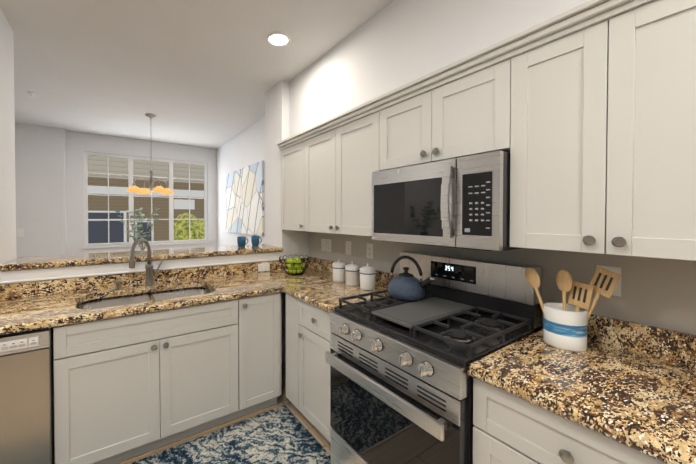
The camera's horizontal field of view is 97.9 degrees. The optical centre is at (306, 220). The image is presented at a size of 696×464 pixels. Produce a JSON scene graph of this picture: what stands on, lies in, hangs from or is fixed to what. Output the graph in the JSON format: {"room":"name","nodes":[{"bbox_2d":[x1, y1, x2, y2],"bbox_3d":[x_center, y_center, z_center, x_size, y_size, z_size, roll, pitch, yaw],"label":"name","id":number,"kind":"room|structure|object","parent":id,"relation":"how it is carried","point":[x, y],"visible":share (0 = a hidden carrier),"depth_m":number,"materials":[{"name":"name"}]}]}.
{"room":"kitchen","nodes":[
{"label":"kitchen","id":0,"kind":"room"},
{"bbox_2d":[15,123,216,257],"bbox_3d":[-3.281,-0.014,4.895,3.600,2.740,0.270,0,1,-33],"label":"wall","id":1,"kind":"structure","parent":0,"point":[49,175],"depth_m":4.49,"materials":[{"name":"paint"}]},
{"bbox_2d":[82,152,209,248],"bbox_3d":[-2.720,-0.337,5.267,1.970,1.535,0.120,0,1,-33],"label":"window","id":2,"kind":"structure","parent":1,"relation":"in","point":[171,219],"depth_m":5.16,"materials":[{"name":"white plastic"}]},
{"bbox_2d":[0,8,308,362],"bbox_3d":[-1.591,0.022,2.252,3.600,2.740,0.404,0,1,-33],"label":"wall","id":3,"kind":"structure","parent":0,"point":[277,113],"depth_m":2.24,"materials":[{"name":"paint"}]},
{"bbox_2d":[0,244,282,270],"bbox_3d":[-1.166,0.278,2.539,1.956,0.040,0.445,0,1,-33],"label":"countertop","id":4,"kind":"structure","parent":3,"relation":"on","point":[38,262],"depth_m":2.28,"materials":[{"name":"stone"}]},
{"bbox_2d":[237,236,247,246],"bbox_3d":[-0.630,0.203,2.955,0.110,0.098,0.082,0,1,-33],"label":"mug","id":5,"kind":"object","parent":4,"relation":"on","point":[241,241],"visible":1,"depth_m":2.92,"materials":[{"name":"blue ceramic"}]},
{"bbox_2d":[251,236,261,245],"bbox_3d":[-0.512,0.201,3.063,0.110,0.098,0.082,0,1,-33],"label":"mug","id":6,"kind":"object","parent":4,"relation":"on","point":[254,240],"visible":1,"depth_m":3.02,"materials":[{"name":"blue ceramic"}]},
{"bbox_2d":[292,242,297,253],"label":"outlet plates","id":7,"kind":"object","parent":3,"relation":"attached to","point":[294,244],"depth_m":2.98,"materials":[{"name":"white plastic"}]},
{"bbox_2d":[0,0,393,148],"bbox_3d":[-1.130,-1.389,1.605,4.100,0.100,8.400,0,1,-33],"label":"ceiling","id":8,"kind":"structure","parent":0,"point":[204,73],"depth_m":2.50,"materials":[{"name":"paint"}]},
{"bbox_2d":[127,113,173,193],"bbox_3d":[-2.018,-0.868,3.893,0.460,1.004,0.460,0,1,-8],"label":"chandelier","id":9,"kind":"object","parent":8,"relation":"hanging from","point":[159,188],"visible":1,"depth_m":3.88,"materials":[{"name":"silver metal"}]},
{"bbox_2d":[266,32,290,46],"bbox_3d":[-0.211,-1.344,2.229,0.184,0.008,0.184,0,1,-33],"label":"recessed light","id":10,"kind":"object","parent":8,"relation":"in","point":[278,39],"visible":1,"depth_m":2.23,"materials":[{"name":"white"}]},
{"bbox_2d":[116,362,330,463],"bbox_3d":[-1.099,1.448,1.782,3.900,0.100,8.200,0,1,-33],"label":"floor","id":11,"kind":"structure","parent":0,"point":[282,399],"depth_m":2.19,"materials":[{"name":"brown wood"}]},
{"bbox_2d":[0,327,54,463],"bbox_3d":[-1.690,0.967,1.587,0.606,0.868,0.620,0,1,-33],"label":"dishwasher","id":12,"kind":"object","parent":11,"relation":"on","point":[26,398],"visible":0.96,"depth_m":1.44,"materials":[{"name":"silver metal"}]},
{"bbox_2d":[53,299,240,463],"bbox_3d":[-1.035,0.958,2.033,0.966,0.872,0.626,0,1,-33],"label":"base cabinet","id":13,"kind":"object","parent":11,"relation":"on","point":[128,387],"depth_m":1.73,"materials":[{"name":"grey paint"}]},
{"bbox_2d":[0,257,346,334],"bbox_3d":[-1.317,0.546,1.831,3.596,0.336,0.658,0,1,-33],"label":"countertop","id":14,"kind":"structure","parent":13,"relation":"on","point":[34,305],"depth_m":2.03,"materials":[{"name":"stone"}]},
{"bbox_2d":[115,238,162,289],"bbox_3d":[-1.183,0.300,2.132,0.307,0.357,0.200,0,1,-33],"label":"faucet","id":15,"kind":"object","parent":14,"relation":"on","point":[150,270],"visible":1,"depth_m":2.20,"materials":[{"name":"silver metal"}]},
{"bbox_2d":[258,263,269,271],"label":"outlet plates","id":16,"kind":"object","parent":14,"relation":"attached to","point":[264,266],"depth_m":2.78,"materials":[{"name":"white plastic"}]},
{"bbox_2d":[279,255,310,274],"bbox_3d":[-0.105,0.394,2.678,0.285,0.154,0.285,0,1,-33],"label":"fruit basket","id":17,"kind":"object","parent":14,"relation":"on","point":[295,266],"visible":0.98,"depth_m":2.62,"materials":[{"name":"black metal"}]},
{"bbox_2d":[130,405,330,463],"bbox_3d":[-1.106,1.401,1.276,2.645,0.008,0.660,0,1,-33],"label":"rug","id":18,"kind":"object","parent":11,"relation":"on","point":[280,435],"visible":1,"depth_m":1.85,"materials":[{"name":"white fabric"}]},
{"bbox_2d":[241,293,280,419],"bbox_3d":[-0.488,0.954,2.383,0.334,0.872,0.626,0,1,-33],"label":"base cabinet","id":19,"kind":"object","parent":11,"relation":"on","point":[260,315],"depth_m":2.13,"materials":[{"name":"grey paint"}]},
{"bbox_2d":[286,294,330,450],"bbox_3d":[0.257,0.958,2.103,0.654,0.873,0.608,0,1,-33],"label":"base cabinet","id":20,"kind":"object","parent":11,"relation":"on","point":[308,331],"visible":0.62,"depth_m":1.94,"materials":[{"name":"grey paint"}]},
{"bbox_2d":[280,265,397,312],"bbox_3d":[0.261,0.447,2.092,0.653,0.146,0.600,0,1,-33],"label":"countertop","id":21,"kind":"structure","parent":20,"relation":"on","point":[316,287],"depth_m":2.16,"materials":[{"name":"stone"}]},
{"bbox_2d":[332,259,345,281],"bbox_3d":[0.255,0.389,2.396,0.105,0.173,0.105,0,1,-33],"label":"canister","id":22,"kind":"object","parent":21,"relation":"on","point":[338,271],"visible":0.98,"depth_m":2.35,"materials":[{"name":"white ceramic"}]},
{"bbox_2d":[345,261,359,285],"bbox_3d":[0.341,0.388,2.258,0.108,0.177,0.108,0,1,-33],"label":"canister","id":23,"kind":"object","parent":21,"relation":"on","point":[352,274],"visible":0.98,"depth_m":2.22,"materials":[{"name":"white ceramic"}]},
{"bbox_2d":[360,263,375,289],"bbox_3d":[0.429,0.388,2.127,0.111,0.181,0.111,0,1,-33],"label":"canister","id":24,"kind":"object","parent":21,"relation":"on","point":[367,277],"visible":1,"depth_m":2.08,"materials":[{"name":"white ceramic"}]},
{"bbox_2d":[325,251,541,463],"bbox_3d":[0.577,0.802,1.497,0.712,1.200,0.738,0,1,-33],"label":"range","id":25,"kind":"object","parent":11,"relation":"on","point":[401,385],"visible":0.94,"depth_m":1.35,"materials":[{"name":"silver metal"}]},
{"bbox_2d":[388,255,434,300],"bbox_3d":[0.567,0.309,1.657,0.196,0.234,0.244,0,1,-33],"label":"kettle","id":26,"kind":"object","parent":25,"relation":"on","point":[405,286],"visible":1,"depth_m":1.62,"materials":[{"name":"blue metal"}]},
{"bbox_2d":[473,378,664,463],"bbox_3d":[1.174,0.977,0.669,0.654,0.873,1.288,0,1,-33],"label":"base cabinet","id":27,"kind":"object","parent":11,"relation":"on","point":[508,428],"visible":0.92,"depth_m":0.90,"materials":[{"name":"grey paint"}]},
{"bbox_2d":[468,314,695,463],"bbox_3d":[1.175,0.467,0.664,0.653,0.146,1.290,0,1,-33],"label":"countertop","id":28,"kind":"structure","parent":27,"relation":"on","point":[632,385],"depth_m":0.93,"materials":[{"name":"stone"}]},
{"bbox_2d":[525,267,620,351],"bbox_3d":[1.028,0.332,1.183,0.132,0.320,0.284,0,1,-33],"label":"utensil crock","id":29,"kind":"object","parent":28,"relation":"on","point":[564,326],"visible":1,"depth_m":1.15,"materials":[{"name":"white ceramic"}]},
{"bbox_3d":[-1.980,0.993,3.616,1.400,0.760,0.950,0,1,-33],"label":"dining table","id":30,"kind":"object","parent":11,"relation":"on","visible":0},
{"bbox_2d":[115,208,159,250],"bbox_3d":[-2.002,0.226,3.563,0.447,0.775,0.539,0,1,-33],"label":"plant","id":31,"kind":"object","parent":30,"relation":"on","point":[139,232],"visible":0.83,"depth_m":3.55,"materials":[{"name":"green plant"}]},
{"bbox_2d":[289,0,588,136],"bbox_3d":[0.840,-1.034,1.563,0.229,0.610,3.399,0,1,-33],"label":"wall","id":32,"kind":"structure","parent":0,"point":[394,44],"depth_m":1.79,"materials":[{"name":"paint"}]},
{"bbox_2d":[216,117,695,334],"bbox_3d":[0.395,0.017,2.628,0.150,2.740,8.050,0,1,-33],"label":"wall","id":33,"kind":"structure","parent":0,"point":[659,292],"depth_m":1.35,"materials":[{"name":"paint"}]},
{"bbox_2d":[226,169,240,232],"bbox_3d":[-1.205,-0.312,4.951,0.034,0.995,0.745,0,1,-33],"label":"canvas art","id":34,"kind":"object","parent":33,"relation":"attached to","point":[233,201],"visible":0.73,"depth_m":4.91,"materials":[{"name":"paint"}]},
{"bbox_2d":[241,161,263,235],"bbox_3d":[-0.788,-0.303,4.298,0.034,0.995,0.775,0,1,-33],"label":"canvas art","id":35,"kind":"object","parent":33,"relation":"attached to","point":[252,199],"visible":1,"depth_m":4.22,"materials":[{"name":"fabric"}]},
{"bbox_2d":[280,136,303,230],"bbox_3d":[0.001,-0.306,2.791,0.328,0.780,0.437,0,1,-33],"label":"upper cabinet","id":36,"kind":"object","parent":33,"relation":"attached to","point":[292,153],"depth_m":2.69,"materials":[{"name":"grey paint"}]},
{"bbox_2d":[321,239,330,251],"label":"outlet plates","id":37,"kind":"object","parent":33,"relation":"attached to","point":[325,244],"depth_m":2.81,"materials":[{"name":"white plastic"}]},
{"bbox_2d":[304,104,375,235],"bbox_3d":[0.346,-0.299,2.252,0.328,0.780,0.842,0,1,-33],"label":"upper cabinet","id":38,"kind":"object","parent":33,"relation":"attached to","point":[340,158],"depth_m":2.11,"materials":[{"name":"grey paint"}]},
{"bbox_2d":[346,241,351,254],"label":"outlet plates","id":39,"kind":"object","parent":33,"relation":"attached to","point":[348,243],"depth_m":2.55,"materials":[{"name":"white plastic"}]},
{"bbox_2d":[366,243,372,258],"label":"outlet plates","id":40,"kind":"object","parent":33,"relation":"attached to","point":[369,248],"depth_m":2.33,"materials":[{"name":"white plastic"}]},
{"bbox_2d":[376,52,503,171],"bbox_3d":[0.764,-0.290,1.598,0.328,0.780,0.711,0,1,-33],"label":"upper cabinet","id":41,"kind":"object","parent":33,"relation":"attached to","point":[458,114],"depth_m":1.44,"materials":[{"name":"grey paint"}]},
{"bbox_2d":[372,150,520,250],"bbox_3d":[0.715,-0.082,1.567,0.444,0.402,0.698,0,1,-33],"label":"microwave","id":42,"kind":"object","parent":41,"relation":"attached to","point":[462,202],"visible":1,"depth_m":1.34,"materials":[{"name":"silver metal"}]},
{"bbox_2d":[504,8,599,252],"bbox_3d":[1.032,-0.284,1.179,0.328,0.780,0.283,0,1,-33],"label":"upper cabinet","id":43,"kind":"object","parent":33,"relation":"attached to","point":[584,114],"depth_m":1.09,"materials":[{"name":"grey paint"}]},
{"bbox_2d":[596,265,620,296],"label":"outlet plates","id":44,"kind":"object","parent":33,"relation":"attached to","point":[617,291],"depth_m":1.19,"materials":[{"name":"white plastic"}]},
{"bbox_2d":[596,0,695,260],"bbox_3d":[1.222,-0.280,0.882,0.328,0.780,0.423,0,1,-33],"label":"upper cabinet","id":45,"kind":"object","parent":33,"relation":"attached to","point":[647,206],"depth_m":0.90,"materials":[{"name":"grey paint"}]},
{"label":"outside","id":46,"kind":"structure","parent":0,"visible":0},
{"bbox_3d":[-4.258,1.865,7.934,14.000,0.100,5.840,0,1,-33],"label":"ground","id":47,"kind":"structure","parent":46,"visible":0},
{"bbox_2d":[87,155,203,243],"bbox_3d":[-5.405,-1.466,10.147,11.500,6.500,0.800,0,1,-33],"label":"building","id":48,"kind":"structure","parent":47,"relation":"on","point":[98,209],"depth_m":10.02,"materials":[{"name":"beige"}]},
{"bbox_2d":[174,213,203,239],"bbox_3d":[-2.749,0.913,7.265,1.429,2.218,1.196,0,1,-33],"label":"bush","id":49,"kind":"object","parent":47,"relation":"on","point":[181,229],"visible":0.23,"depth_m":6.76,"materials":[{"name":"green plant"}]}
]}

